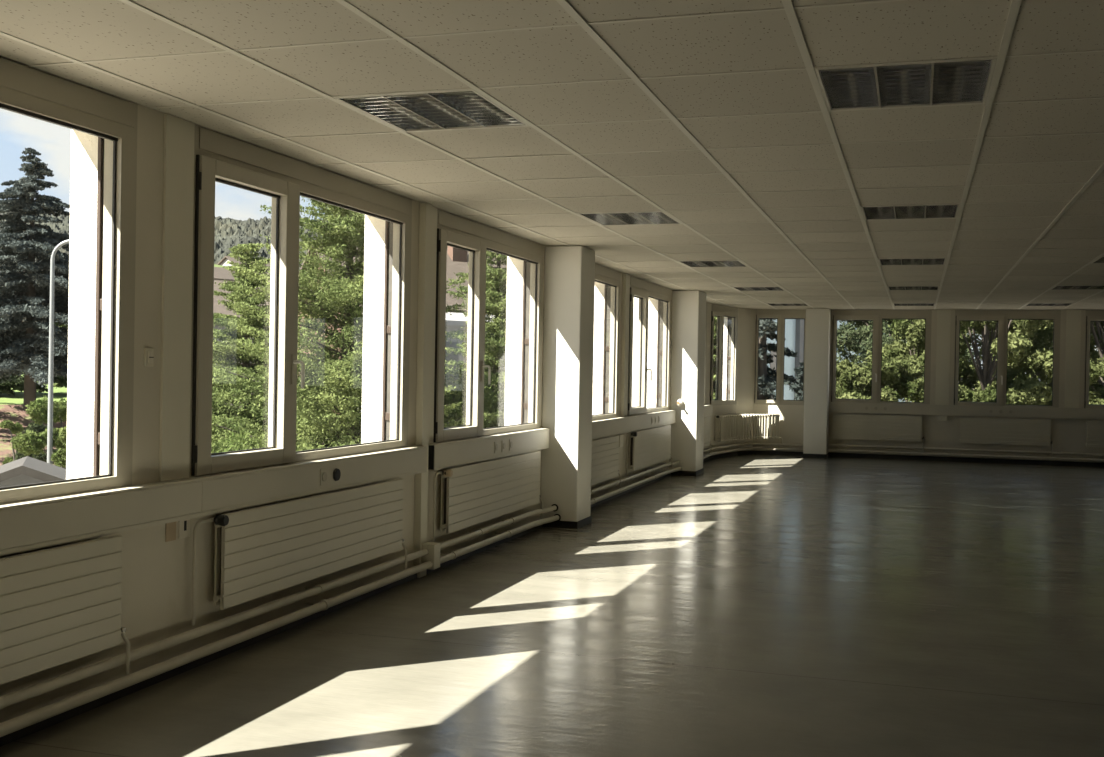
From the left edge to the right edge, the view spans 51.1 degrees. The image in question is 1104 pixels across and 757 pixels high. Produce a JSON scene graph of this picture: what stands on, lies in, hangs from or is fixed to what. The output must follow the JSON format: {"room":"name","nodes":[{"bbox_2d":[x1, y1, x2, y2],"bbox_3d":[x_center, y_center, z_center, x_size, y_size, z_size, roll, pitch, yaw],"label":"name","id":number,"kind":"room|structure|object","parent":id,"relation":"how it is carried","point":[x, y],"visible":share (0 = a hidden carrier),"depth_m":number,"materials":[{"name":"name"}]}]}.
{"room":"empty office space","nodes":[
{"label":"empty office space","id":0,"kind":"room"},
{"bbox_2d":[0,56,667,478],"bbox_3d":[-1.560,1.221,6.842,0.535,7.200,24.700,1,0,18],"label":"wall","id":1,"kind":"structure","parent":0,"point":[84,146],"depth_m":7.62,"materials":[{"name":"paint"}]},
{"bbox_2d":[0,57,137,503],"bbox_3d":[-2.267,-0.329,3.800,0.461,1.666,2.400,1,0,18],"label":"window","id":2,"kind":"structure","parent":1,"relation":"in","point":[25,90],"depth_m":4.82,"materials":[{"name":"paint"}]},
{"bbox_2d":[189,125,411,476],"bbox_3d":[-1.425,-0.336,6.460,0.461,1.666,2.400,1,0,18],"label":"window","id":3,"kind":"structure","parent":1,"relation":"in","point":[218,157],"depth_m":6.04,"materials":[{"name":"paint"}]},
{"bbox_2d":[433,209,543,442],"bbox_3d":[-0.584,-0.344,9.120,0.461,1.666,2.400,1,0,18],"label":"window","id":4,"kind":"structure","parent":1,"relation":"in","point":[455,231],"depth_m":8.71,"materials":[{"name":"paint"}]},
{"bbox_2d":[592,264,620,420],"bbox_3d":[0.258,-0.351,11.780,0.461,1.666,2.400,1,0,18],"label":"window","id":5,"kind":"structure","parent":1,"relation":"in","point":[611,278],"depth_m":12.81,"materials":[{"name":"wood"}]},
{"bbox_2d":[628,276,671,415],"bbox_3d":[1.099,-0.358,14.440,0.461,1.666,2.400,1,0,18],"label":"window","id":6,"kind":"structure","parent":1,"relation":"in","point":[641,289],"depth_m":14.09,"materials":[{"name":"wood"}]},
{"bbox_2d":[704,302,706,404],"bbox_3d":[1.941,-0.365,17.100,0.461,1.666,2.400,1,0,18],"label":"window","id":7,"kind":"structure","parent":1,"relation":"in","point":[706,302],"depth_m":18.15,"materials":[{"name":"wood"}]},
{"bbox_2d":[0,102,710,722],"bbox_3d":[-1.209,0.074,6.875,0.100,2.506,24.380,1,0,18],"label":"wall","id":8,"kind":"structure","parent":0,"point":[156,581],"depth_m":5.07,"materials":[{"name":"paint"}]},
{"bbox_2d":[0,535,129,684],"bbox_3d":[-2.115,0.924,3.670,0.131,0.579,2.258,1,0,18],"label":"panel radiator","id":9,"kind":"object","parent":8,"relation":"attached to","point":[59,605],"visible":1,"depth_m":4.36,"materials":[{"name":"metal"}]},
{"bbox_2d":[144,348,153,366],"bbox_3d":[-1.740,-0.092,4.991,0.017,0.080,0.057,1,0,18],"label":"light switch","id":10,"kind":"object","parent":8,"relation":"attached to","point":[148,352],"visible":1,"depth_m":4.98,"materials":[{"name":"white plastic"}]},
{"bbox_2d":[165,522,175,541],"bbox_3d":[-1.706,0.678,5.165,0.006,0.100,0.073,1,0,18],"label":"cover plate","id":11,"kind":"object","parent":8,"relation":"attached to","point":[170,528],"visible":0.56,"depth_m":5.16,"materials":[{"name":"beige plastic"}]},
{"bbox_2d":[159,114,194,480],"bbox_3d":[-1.680,-0.355,5.170,0.014,1.616,0.206,1,0,18],"label":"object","id":12,"kind":"structure","parent":8,"relation":"attached to","point":[178,170],"depth_m":5.16,"materials":[{"name":"paint"}]},
{"bbox_2d":[178,519,189,538],"bbox_3d":[-1.674,0.673,5.257,0.012,0.105,0.080,1,0,18],"label":"wall socket","id":13,"kind":"object","parent":8,"relation":"attached to","point":[183,525],"visible":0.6,"depth_m":5.25,"materials":[{"name":"white plastic"}]},
{"bbox_2d":[0,446,426,555],"bbox_3d":[-2.833,0.552,1.454,0.092,0.173,13.060,1,0,18],"label":"cable trunking","id":14,"kind":"object","parent":8,"relation":"attached to","point":[26,525],"visible":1,"depth_m":5.11,"materials":[{"name":"paint"}]},
{"bbox_2d":[320,468,327,485],"bbox_3d":[-1.251,0.539,6.334,0.004,0.090,0.084,1,0,18],"label":"outlet","id":15,"kind":"object","parent":14,"relation":"attached to","point":[323,471],"depth_m":6.33,"materials":[{"name":"paint"}]},
{"bbox_2d":[333,468,340,480],"bbox_3d":[-1.205,0.539,6.466,0.012,0.072,0.072,1,0,18],"label":"outlet","id":16,"kind":"object","parent":14,"relation":"attached to","point":[336,471],"depth_m":6.46,"materials":[{"name":"black plastic"}]},
{"bbox_2d":[0,549,432,736],"bbox_3d":[-2.819,1.201,1.451,0.141,0.149,13.040,1,0,18],"label":"pipes","id":17,"kind":"object","parent":8,"relation":"attached to","point":[25,720],"visible":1,"depth_m":5.09,"materials":[{"name":"metal"}]},
{"bbox_2d":[0,524,542,746],"bbox_3d":[-2.471,1.307,2.749,0.030,0.065,15.744,1,0,18],"label":"baseboard","id":18,"kind":"structure","parent":8,"relation":"attached to","point":[46,723],"depth_m":5.40,"materials":[{"name":"plastic"}]},
{"bbox_2d":[191,478,406,625],"bbox_3d":[-1.287,0.917,6.285,0.131,0.579,2.162,1,0,18],"label":"panel radiator","id":19,"kind":"object","parent":8,"relation":"attached to","point":[260,551],"visible":1,"depth_m":6.06,"materials":[{"name":"metal"}]},
{"bbox_2d":[413,202,432,577],"bbox_3d":[-0.863,0.079,7.720,0.050,2.495,0.110,1,0,18],"label":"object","id":20,"kind":"structure","parent":8,"relation":"attached to","point":[425,209],"depth_m":7.67,"materials":[{"name":"paint"}]},
{"bbox_2d":[421,542,440,569],"bbox_3d":[-0.810,1.185,7.719,0.095,0.165,0.105,1,0,18],"label":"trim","id":21,"kind":"structure","parent":8,"relation":"attached to","point":[433,555],"depth_m":7.67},
{"bbox_2d":[429,207,436,443],"bbox_3d":[-0.838,-0.362,7.830,0.014,1.616,0.206,1,0,18],"label":"trim","id":22,"kind":"structure","parent":8,"relation":"attached to","point":[434,215],"depth_m":7.88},
{"bbox_2d":[432,451,542,541],"bbox_3d":[-0.453,0.910,8.921,0.131,0.579,2.192,1,0,18],"label":"panel radiator","id":23,"kind":"object","parent":8,"relation":"attached to","point":[472,494],"visible":0.98,"depth_m":8.69,"materials":[{"name":"metal"}]},
{"bbox_2d":[428,428,549,470],"bbox_3d":[-0.441,0.531,9.022,0.088,0.175,2.561,1,0,18],"label":"cable trunking","id":24,"kind":"object","parent":8,"relation":"attached to","point":[446,454],"visible":0.98,"depth_m":8.70,"materials":[{"name":"paint"}]},
{"bbox_2d":[427,504,560,565],"bbox_3d":[-0.436,1.189,8.954,0.174,0.154,2.685,1,1,19],"label":"pipes","id":25,"kind":"object","parent":8,"relation":"attached to","point":[452,555],"visible":0.98,"depth_m":8.85,"materials":[{"name":"metal"}]},
{"bbox_2d":[591,435,620,487],"bbox_3d":[0.393,0.903,11.596,0.131,0.579,2.082,1,0,18],"label":"panel radiator","id":26,"kind":"object","parent":8,"relation":"attached to","point":[605,451],"visible":0.44,"depth_m":11.99,"materials":[{"name":"metal"}]},
{"bbox_2d":[620,273,627,416],"bbox_3d":[0.817,-0.375,13.019,0.040,1.615,0.100,1,0,18],"label":"trim","id":27,"kind":"structure","parent":8,"relation":"attached to","point":[625,275],"depth_m":12.97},
{"bbox_2d":[626,275,629,415],"bbox_3d":[0.845,-0.377,13.150,0.014,1.616,0.206,1,0,18],"label":"trim","id":28,"kind":"structure","parent":8,"relation":"attached to","point":[628,275],"depth_m":13.20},
{"bbox_2d":[591,473,670,506],"bbox_3d":[0.819,1.279,13.149,0.030,0.065,5.148,1,0,18],"label":"baseboard","id":29,"kind":"structure","parent":8,"relation":"attached to","point":[669,474],"depth_m":13.28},
{"bbox_2d":[592,410,675,438],"bbox_3d":[0.860,0.520,13.134,0.088,0.175,5.156,1,0,18],"label":"cable trunking","id":30,"kind":"object","parent":8,"relation":"attached to","point":[601,428],"visible":0.75,"depth_m":13.15,"materials":[{"name":"paint"}]},
{"bbox_2d":[591,461,680,503],"bbox_3d":[0.896,1.179,13.123,0.185,0.142,5.145,1,0,18],"label":"pipes","id":31,"kind":"object","parent":8,"relation":"attached to","point":[597,499],"visible":0.66,"depth_m":13.11,"materials":[{"name":"metal"}]},
{"bbox_2d":[626,425,672,475],"bbox_3d":[1.208,0.896,14.175,0.131,0.579,2.212,1,0,18],"label":"panel radiator","id":32,"kind":"object","parent":8,"relation":"attached to","point":[647,447],"visible":1,"depth_m":13.93,"materials":[{"name":"metal"}]},
{"bbox_2d":[703,417,711,452],"bbox_3d":[2.145,0.888,17.135,0.131,0.579,2.102,1,0,18],"label":"panel radiator","id":33,"kind":"object","parent":8,"relation":"attached to","point":[707,420],"visible":0.26,"depth_m":17.84,"materials":[{"name":"metal"}]},
{"bbox_2d":[704,405,712,416],"bbox_3d":[2.164,0.508,17.269,0.080,0.175,2.368,1,0,18],"label":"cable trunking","id":34,"kind":"object","parent":8,"relation":"attached to","point":[708,409],"visible":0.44,"depth_m":18.02,"materials":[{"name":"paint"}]},
{"bbox_2d":[703,443,802,458],"bbox_3d":[2.726,1.163,18.140,0.888,0.128,4.315,1,1,35],"label":"pipes","id":35,"kind":"object","parent":8,"relation":"attached to","point":[741,444],"visible":0.68,"depth_m":19.64,"materials":[{"name":"metal"}]},
{"bbox_2d":[0,0,1103,309],"bbox_3d":[5.317,-1.053,5.710,13.000,0.021,26.100,1,0,18],"label":"ceiling","id":36,"kind":"structure","parent":0,"point":[713,116],"depth_m":4.96,"materials":[{"name":"tile"}]},
{"bbox_2d":[335,89,528,131],"bbox_3d":[-0.495,-1.196,4.944,0.610,0.113,0.684,1,0,18],"label":"ceiling light","id":37,"kind":"object","parent":36,"relation":"attached to","point":[456,109],"visible":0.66,"depth_m":4.94,"materials":[{"name":"metal"}]},
{"bbox_2d":[577,211,680,225],"bbox_3d":[0.570,-1.205,8.309,0.610,0.113,0.684,1,0,18],"label":"ceiling light","id":38,"kind":"object","parent":36,"relation":"attached to","point":[620,218],"visible":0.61,"depth_m":8.32,"materials":[{"name":"metal"}]},
{"bbox_2d":[677,260,747,266],"bbox_3d":[1.634,-1.214,11.675,0.610,0.113,0.684,1,0,18],"label":"ceiling light","id":39,"kind":"object","parent":36,"relation":"attached to","point":[690,263],"visible":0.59,"depth_m":11.68,"materials":[{"name":"metal"}]},
{"bbox_2d":[732,287,784,290],"bbox_3d":[2.699,-1.223,15.040,0.610,0.113,0.684,1,0,18],"label":"ceiling light","id":40,"kind":"object","parent":36,"relation":"attached to","point":[736,288],"visible":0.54,"depth_m":15.06,"materials":[{"name":"metal"}]},
{"bbox_2d":[766,303,808,305],"bbox_3d":[3.763,-1.232,18.405,0.610,0.113,0.684,1,0,18],"label":"ceiling light","id":41,"kind":"object","parent":36,"relation":"attached to","point":[770,304],"visible":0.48,"depth_m":18.34,"materials":[{"name":"metal"}]},
{"bbox_2d":[815,56,996,110],"bbox_3d":[1.335,-1.159,4.365,0.610,0.113,0.684,1,0,18],"label":"ceiling light","id":42,"kind":"object","parent":36,"relation":"attached to","point":[955,82],"visible":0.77,"depth_m":4.35,"materials":[{"name":"metal"}]},
{"bbox_2d":[861,203,959,219],"bbox_3d":[2.400,-1.167,7.731,0.610,0.113,0.684,1,0,18],"label":"ceiling light","id":43,"kind":"object","parent":36,"relation":"attached to","point":[912,211],"visible":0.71,"depth_m":7.73,"materials":[{"name":"metal"}]},
{"bbox_2d":[878,258,945,265],"bbox_3d":[3.464,-1.177,11.096,0.610,0.113,0.684,1,0,18],"label":"ceiling light","id":44,"kind":"object","parent":36,"relation":"attached to","point":[912,261],"visible":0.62,"depth_m":11.10,"materials":[{"name":"metal"}]},
{"bbox_2d":[887,286,938,289],"bbox_3d":[4.529,-1.185,14.461,0.610,0.113,0.684,1,0,18],"label":"ceiling light","id":45,"kind":"object","parent":36,"relation":"attached to","point":[889,287],"visible":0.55,"depth_m":14.42,"materials":[{"name":"metal"}]},
{"bbox_2d":[893,303,934,305],"bbox_3d":[5.594,-1.194,17.826,0.610,0.113,0.684,1,0,18],"label":"ceiling light","id":46,"kind":"object","parent":36,"relation":"attached to","point":[894,304],"visible":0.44,"depth_m":17.76,"materials":[{"name":"metal"}]},
{"bbox_2d":[1026,303,1073,305],"bbox_3d":[7.424,-1.157,17.247,0.610,0.113,0.684,1,0,18],"label":"ceiling light","id":47,"kind":"object","parent":36,"relation":"attached to","point":[1029,304],"visible":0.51,"depth_m":17.18,"materials":[{"name":"metal"}]},
{"bbox_2d":[1050,285,1103,289],"bbox_3d":[6.359,-1.148,13.882,0.610,0.113,0.684,1,0,18],"label":"ceiling light","id":48,"kind":"object","parent":36,"relation":"attached to","point":[1101,287],"visible":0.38,"depth_m":13.97,"materials":[{"name":"metal"}]},
{"bbox_2d":[0,454,1103,756],"bbox_3d":[5.250,1.602,5.738,13.640,0.300,26.700,1,0,18],"label":"floor","id":49,"kind":"structure","parent":0,"point":[751,605],"depth_m":6.01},
{"bbox_2d":[540,246,594,521],"bbox_3d":[0.145,0.074,10.417,0.345,2.494,0.450,1,0,18],"label":"wall pillar","id":50,"kind":"structure","parent":0,"point":[569,279],"depth_m":10.21,"materials":[{"name":"paint"}]},
{"bbox_2d":[543,516,591,528],"bbox_3d":[0.126,1.289,10.426,0.351,0.065,0.462,1,0,18],"label":"baseboard","id":51,"kind":"structure","parent":50,"relation":"attached to","point":[556,524],"depth_m":10.21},
{"bbox_2d":[669,290,705,470],"bbox_3d":[1.865,0.060,15.820,0.365,2.494,0.570,1,0,18],"label":"wall pillar","id":52,"kind":"structure","parent":0,"point":[688,306],"depth_m":15.56,"materials":[{"name":"paint"}]},
{"bbox_2d":[671,468,703,475],"bbox_3d":[1.846,1.275,15.829,0.371,0.065,0.582,1,0,18],"label":"baseboard","id":53,"kind":"structure","parent":52,"relation":"attached to","point":[682,473],"depth_m":15.55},
{"bbox_2d":[708,305,738,453],"bbox_3d":[2.788,0.044,19.058,0.100,2.506,1.269,1,1,30],"label":"wall","id":54,"kind":"structure","parent":0,"point":[717,409],"depth_m":18.96,"materials":[{"name":"paint"}]},
{"bbox_2d":[722,317,727,399],"bbox_3d":[2.618,1.686,19.152,0.255,6.216,1.309,1,1,30],"label":"wall","id":55,"kind":"structure","parent":0,"point":[725,318],"depth_m":19.66,"materials":[{"name":"paint"}]},
{"bbox_2d":[709,304,737,405],"bbox_3d":[2.690,-0.368,19.115,0.397,1.666,1.200,1,1,30],"label":"window","id":56,"kind":"structure","parent":55,"relation":"in","point":[720,311],"depth_m":19.01,"materials":[{"name":"wood"}]},
{"bbox_2d":[736,308,754,450],"bbox_3d":[3.281,0.047,19.767,0.444,2.506,0.100,1,1,-41],"label":"wall","id":57,"kind":"structure","parent":0,"point":[746,327],"depth_m":19.73,"materials":[{"name":"paint"}]},
{"bbox_2d":[715,414,782,443],"bbox_3d":[3.202,0.854,19.292,1.680,0.503,0.388,1,1,-41],"label":"radiator","id":58,"kind":"object","parent":57,"relation":"attached to","point":[742,422],"visible":1,"depth_m":19.48,"materials":[{"name":"metal"}]},
{"bbox_2d":[709,450,802,458],"bbox_3d":[3.237,1.270,19.350,2.200,0.065,0.646,1,1,-34],"label":"baseboard","id":59,"kind":"structure","parent":57,"relation":"attached to","point":[749,451],"depth_m":19.73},
{"bbox_2d":[753,309,803,451],"bbox_3d":[3.935,0.058,19.837,0.906,2.506,0.100,1,0,11],"label":"wall","id":60,"kind":"structure","parent":0,"point":[791,419],"depth_m":19.78,"materials":[{"name":"paint"}]},
{"bbox_2d":[803,308,830,453],"bbox_3d":[4.471,0.076,19.458,0.380,2.494,0.400,1,0,18],"label":"wall pillar","id":61,"kind":"structure","parent":0,"point":[818,320],"depth_m":19.27,"materials":[{"name":"paint"}]},
{"bbox_2d":[855,309,892,309],"bbox_3d":[9.983,1.685,18.151,12.100,6.496,0.255,1,0,18],"label":"wall","id":62,"kind":"structure","parent":0,"point":[855,309],"depth_m":19.45,"materials":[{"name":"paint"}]},
{"bbox_2d":[831,310,931,403],"bbox_3d":[5.548,-0.320,19.472,1.600,1.666,0.461,1,0,18],"label":"window","id":63,"kind":"structure","parent":62,"relation":"in","point":[877,316],"depth_m":19.34,"materials":[{"name":"wood"}]},
{"bbox_2d":[953,310,1060,407],"bbox_3d":[7.421,-0.282,18.880,1.600,1.666,0.461,1,0,18],"label":"window","id":64,"kind":"structure","parent":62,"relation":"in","point":[1002,316],"depth_m":18.75,"materials":[{"name":"plastic"}]},
{"bbox_2d":[1084,310,1103,408],"bbox_3d":[9.294,-0.244,18.287,1.600,1.666,0.461,1,0,18],"label":"window","id":65,"kind":"structure","parent":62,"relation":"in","point":[1091,315],"depth_m":18.36,"materials":[{"name":"plastic"}]},
{"bbox_2d":[828,310,1103,462],"bbox_3d":[9.913,0.180,17.999,11.600,2.506,0.100,1,0,18],"label":"wall","id":66,"kind":"structure","parent":0,"point":[1067,435],"depth_m":18.95,"materials":[{"name":"paint"}]},
{"bbox_2d":[832,414,923,451],"bbox_3d":[5.442,0.904,19.294,1.483,0.593,0.122,1,0,18],"label":"panel radiator","id":67,"kind":"object","parent":66,"relation":"attached to","point":[845,426],"visible":1,"depth_m":19.26,"materials":[{"name":"metal"}]},
{"bbox_2d":[935,310,950,404],"bbox_3d":[6.451,-0.350,19.034,0.215,1.566,0.012,1,0,18],"label":"trim","id":68,"kind":"structure","parent":66,"relation":"attached to","point":[943,316],"depth_m":19.03,"materials":[{"name":"paint"}]},
{"bbox_2d":[828,444,1103,461],"bbox_3d":[10.031,1.277,17.847,11.220,0.135,0.120,1,0,18],"label":"pipes","id":69,"kind":"object","parent":66,"relation":"attached to","point":[832,445],"visible":1,"depth_m":18.83,"materials":[{"name":"metal"}]},
{"bbox_2d":[828,452,1103,466],"bbox_3d":[10.046,1.399,17.892,11.234,0.075,0.030,1,0,18],"label":"baseboard","id":70,"kind":"structure","parent":66,"relation":"attached to","point":[830,454],"depth_m":18.90,"materials":[{"name":"plastic"}]},
{"bbox_2d":[829,402,1103,419],"bbox_3d":[10.051,0.594,17.858,11.235,0.175,0.088,1,0,18],"label":"cable trunking","id":71,"kind":"object","parent":66,"relation":"attached to","point":[837,407],"visible":1,"depth_m":18.85,"materials":[{"name":"paint"}]},
{"bbox_2d":[960,417,1052,456],"bbox_3d":[7.348,0.943,18.692,1.403,0.593,0.122,1,0,18],"label":"panel radiator","id":72,"kind":"object","parent":66,"relation":"attached to","point":[1000,431],"visible":1,"depth_m":18.65,"materials":[{"name":"metal"}]},
{"bbox_2d":[1064,310,1080,407],"bbox_3d":[8.324,-0.312,18.441,0.215,1.566,0.012,1,0,18],"label":"trim","id":73,"kind":"structure","parent":66,"relation":"attached to","point":[1073,317],"depth_m":18.43,"materials":[{"name":"paint"}]},
{"bbox_3d":[3.936,1.702,20.011,0.966,6.216,0.356,1,0,18],"label":"wall","id":74,"kind":"structure","parent":0,"visible":0},
{"bbox_2d":[754,309,805,404],"bbox_3d":[3.960,-0.352,19.954,0.885,1.666,0.397,1,0,11],"label":"window","id":75,"kind":"structure","parent":74,"relation":"in","point":[780,315],"depth_m":19.78,"materials":[{"name":"plastic"}]},
{"label":"outside","id":76,"kind":"structure","parent":0,"visible":0},
{"bbox_2d":[0,211,491,320],"bbox_3d":[-132.935,-26.757,308.845,381.033,61.494,196.777,1,0,18],"label":"wooded hill","id":77,"kind":"structure","parent":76,"point":[229,232],"depth_m":330.06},
{"bbox_2d":[217,256,270,272],"bbox_3d":[-48.431,-17.006,185.006,10.023,4.580,10.914,1,0,18],"label":"house","id":78,"kind":"structure","parent":77,"relation":"on","point":[225,259],"depth_m":182.23,"materials":[{"name":"white paint"}]},
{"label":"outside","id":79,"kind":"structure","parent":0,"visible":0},
{"bbox_3d":[-1.064,4.277,73.768,280.000,0.493,260.000,1,0,18],"label":"ground","id":80,"kind":"structure","parent":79,"visible":0},
{"bbox_2d":[0,420,33,464],"bbox_3d":[-17.179,2.959,37.067,1.173,3.287,1.596,1,0,-11],"label":"bush","id":81,"kind":"object","parent":80,"relation":"on","point":[15,428],"visible":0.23,"depth_m":37.24,"materials":[{"name":"green plant"}]},
{"bbox_2d":[0,456,65,487],"bbox_3d":[-10.350,3.506,22.604,7.100,3.800,2.300,1,1,-22],"label":"garage","id":82,"kind":"structure","parent":80,"relation":"on","point":[25,470],"depth_m":21.83,"materials":[{"name":"grey paint"}]},
{"bbox_2d":[14,421,57,464],"bbox_3d":[-15.580,2.972,35.047,1.550,3.352,1.552,1,0,-16],"label":"bush","id":83,"kind":"object","parent":80,"relation":"on","point":[35,427],"visible":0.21,"depth_m":34.82,"materials":[{"name":"green plant"}]},
{"bbox_2d":[10,394,66,468],"bbox_3d":[-13.663,2.583,32.850,3.215,4.233,2.816,1,0,4],"label":"bush","id":84,"kind":"object","parent":80,"relation":"on","point":[35,443],"visible":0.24,"depth_m":32.51,"materials":[{"name":"green plant"}]},
{"bbox_2d":[47,239,69,464],"bbox_3d":[-12.096,0.363,30.004,2.023,8.156,0.240,1,0,0],"label":"street lamp","id":85,"kind":"object","parent":80,"relation":"on","point":[52,260],"visible":0.45,"depth_m":29.95,"materials":[{"name":"metal"}]},
{"bbox_2d":[51,425,66,467],"bbox_3d":[-11.977,2.915,30.121,2.020,3.676,2.504,1,0,-15],"label":"bush","id":86,"kind":"object","parent":80,"relation":"on","point":[59,458],"visible":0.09,"depth_m":29.21,"materials":[{"name":"green plant"}]},
{"bbox_2d":[211,427,262,452],"bbox_3d":[-4.841,2.885,18.327,3.775,4.184,3.760,1,0,10],"label":"shrub","id":87,"kind":"object","parent":80,"relation":"on","point":[217,449],"visible":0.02,"depth_m":18.80,"materials":[{"name":"green plant"}]},
{"bbox_2d":[211,243,327,445],"bbox_3d":[-6.537,1.024,23.967,4.991,7.734,5.090,1,0,1],"label":"tree","id":88,"kind":"object","parent":80,"relation":"on","point":[228,355],"visible":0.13,"depth_m":23.67,"materials":[{"name":"green plant"}]},
{"bbox_2d":[222,425,341,451],"bbox_3d":[-3.065,2.861,16.810,4.262,4.321,3.348,1,0,-6],"label":"shrub","id":89,"kind":"object","parent":80,"relation":"on","point":[257,444],"visible":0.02,"depth_m":16.71,"materials":[{"name":"green plant"}]},
{"bbox_2d":[211,196,503,451],"bbox_3d":[-3.742,0.360,21.065,7.537,9.210,6.742,1,1,25],"label":"tree","id":90,"kind":"object","parent":80,"relation":"on","point":[326,375],"visible":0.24,"depth_m":20.24,"materials":[{"name":"green plant"}]},
{"bbox_2d":[444,369,504,427],"bbox_3d":[-1.839,2.402,22.131,3.660,5.193,4.330,1,0,-11],"label":"shrub","id":91,"kind":"object","parent":80,"relation":"on","point":[456,414],"visible":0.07,"depth_m":21.85,"materials":[{"name":"green plant"}]},
{"bbox_2d":[445,250,506,408],"bbox_3d":[-1.222,0.475,27.251,4.573,8.966,3.942,1,1,21],"label":"tree","id":92,"kind":"object","parent":80,"relation":"on","point":[496,293],"visible":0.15,"depth_m":26.55,"materials":[{"name":"green plant"}]},
{"bbox_2d":[713,316,716,398],"bbox_3d":[5.743,0.062,40.177,4.947,9.824,4.342,1,0,18],"label":"tree","id":93,"kind":"object","parent":80,"relation":"on","point":[715,317],"visible":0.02,"depth_m":39.32,"materials":[{"name":"green plant"}]},
{"bbox_2d":[758,319,797,399],"bbox_3d":[5.685,0.230,31.108,2.634,9.638,2.393,1,1,25],"label":"spruce","id":94,"kind":"object","parent":80,"relation":"on","point":[766,375],"visible":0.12,"depth_m":30.82,"materials":[{"name":"green plant"}]},
{"bbox_2d":[789,362,802,399],"bbox_3d":[6.708,2.254,29.998,2.419,5.646,2.585,1,1,23],"label":"spruce","id":95,"kind":"object","parent":80,"relation":"on","point":[797,388],"visible":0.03,"depth_m":29.98,"materials":[{"name":"green plant"}]},
{"bbox_2d":[767,319,906,401],"bbox_3d":[10.694,-3.349,65.595,20.100,15.800,9.600,1,1,-40],"label":"apartment block","id":96,"kind":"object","parent":80,"relation":"on","point":[794,328],"visible":0.02,"depth_m":61.51,"materials":[{"name":"concrete"}]},
{"bbox_2d":[836,355,923,401],"bbox_3d":[8.432,2.243,30.090,3.507,5.741,3.182,1,0,12],"label":"leafy tree","id":97,"kind":"object","parent":80,"relation":"on","point":[899,378],"visible":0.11,"depth_m":29.83,"materials":[{"name":"green plant"}]},
{"bbox_2d":[836,319,974,387],"bbox_3d":[13.354,-0.668,45.415,6.334,11.481,6.741,1,1,-25],"label":"leafy tree","id":98,"kind":"object","parent":80,"relation":"on","point":[858,340],"visible":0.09,"depth_m":43.97,"materials":[{"name":"green plant"}]},
{"bbox_2d":[836,319,976,401],"bbox_3d":[10.772,0.433,34.152,5.068,9.374,4.898,1,1,-32],"label":"leafy tree","id":99,"kind":"object","parent":80,"relation":"on","point":[915,345],"visible":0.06,"depth_m":32.72,"materials":[{"name":"green plant"}]},
{"bbox_2d":[916,320,1052,404],"bbox_3d":[11.616,0.513,31.243,4.494,9.294,4.174,1,1,41],"label":"leafy tree","id":100,"kind":"object","parent":80,"relation":"on","point":[976,385],"visible":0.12,"depth_m":30.69,"materials":[{"name":"green plant"}]},
{"bbox_2d":[964,326,1097,379],"bbox_3d":[19.182,-1.114,47.945,7.935,12.538,9.371,1,0,12],"label":"leafy tree","id":101,"kind":"object","parent":80,"relation":"on","point":[967,332],"visible":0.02,"depth_m":48.35,"materials":[{"name":"green plant"}]},
{"bbox_2d":[976,320,1103,404],"bbox_3d":[15.072,0.970,34.721,5.084,8.446,4.855,1,0,-7],"label":"leafy tree","id":102,"kind":"object","parent":80,"relation":"on","point":[1023,363],"visible":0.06,"depth_m":34.19,"materials":[{"name":"green plant"}]},
{"bbox_2d":[1027,322,1103,404],"bbox_3d":[15.296,0.656,31.119,4.229,9.140,4.249,1,1,-31],"label":"leafy tree","id":103,"kind":"object","parent":80,"relation":"on","point":[1096,396],"visible":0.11,"depth_m":31.06,"materials":[{"name":"green plant"}]},
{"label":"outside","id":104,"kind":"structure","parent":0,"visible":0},
{"bbox_2d":[0,375,334,465],"bbox_3d":[-36.299,1.584,74.163,69.169,4.080,61.688,1,0,18],"label":"bank","id":105,"kind":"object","parent":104,"point":[11,407],"depth_m":54.29,"materials":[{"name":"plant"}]},
{"bbox_2d":[0,372,61,396],"bbox_3d":[-31.341,-3.830,62.156,8.640,9.910,8.860,1,1,31],"label":"conifer tree","id":106,"kind":"object","parent":105,"relation":"on","point":[17,384],"visible":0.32,"depth_m":60.45,"materials":[{"name":"green plant"}]},
{"bbox_2d":[0,148,69,410],"bbox_3d":[-23.641,-4.491,51.657,9.042,11.893,11.263,1,1,-28],"label":"spruce","id":107,"kind":"object","parent":105,"relation":"on","point":[24,345],"visible":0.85,"depth_m":51.04,"materials":[{"name":"green plant"}]},
{"bbox_2d":[53,323,67,387],"bbox_3d":[-26.159,-3.533,66.256,6.410,9.244,5.932,1,1,26],"label":"conifer tree","id":108,"kind":"object","parent":105,"relation":"on","point":[61,383],"visible":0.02,"depth_m":64.26,"materials":[{"name":"green plant"}]},
{"bbox_2d":[213,280,269,335],"bbox_3d":[-17.054,-1.826,62.010,16.000,6.780,9.000,1,1,-29],"label":"house","id":109,"kind":"structure","parent":105,"relation":"on","point":[217,308],"depth_m":58.75,"materials":[{"name":"white paint"}]},
{"bbox_2d":[297,245,506,414],"bbox_3d":[-4.514,-2.547,52.004,13.000,8.100,9.000,1,1,-29],"label":"house","id":110,"kind":"structure","parent":105,"relation":"on","point":[457,259],"depth_m":50.12,"materials":[{"name":"brown tile"}]},
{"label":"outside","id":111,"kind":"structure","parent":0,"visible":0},
{"bbox_2d":[354,312,505,406],"bbox_3d":[-3.664,-0.540,42.011,6.600,3.730,4.600,1,1,-37],"label":"house","id":112,"kind":"structure","parent":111,"point":[455,321],"depth_m":39.71,"materials":[{"name":"white paint"}]},
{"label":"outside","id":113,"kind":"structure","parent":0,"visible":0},
{"bbox_2d":[214,267,265,282],"bbox_3d":[-38.621,-10.697,135.006,9.574,4.580,10.020,1,0,18],"label":"house","id":114,"kind":"structure","parent":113,"point":[220,274],"depth_m":132.69,"materials":[{"name":"white paint"}]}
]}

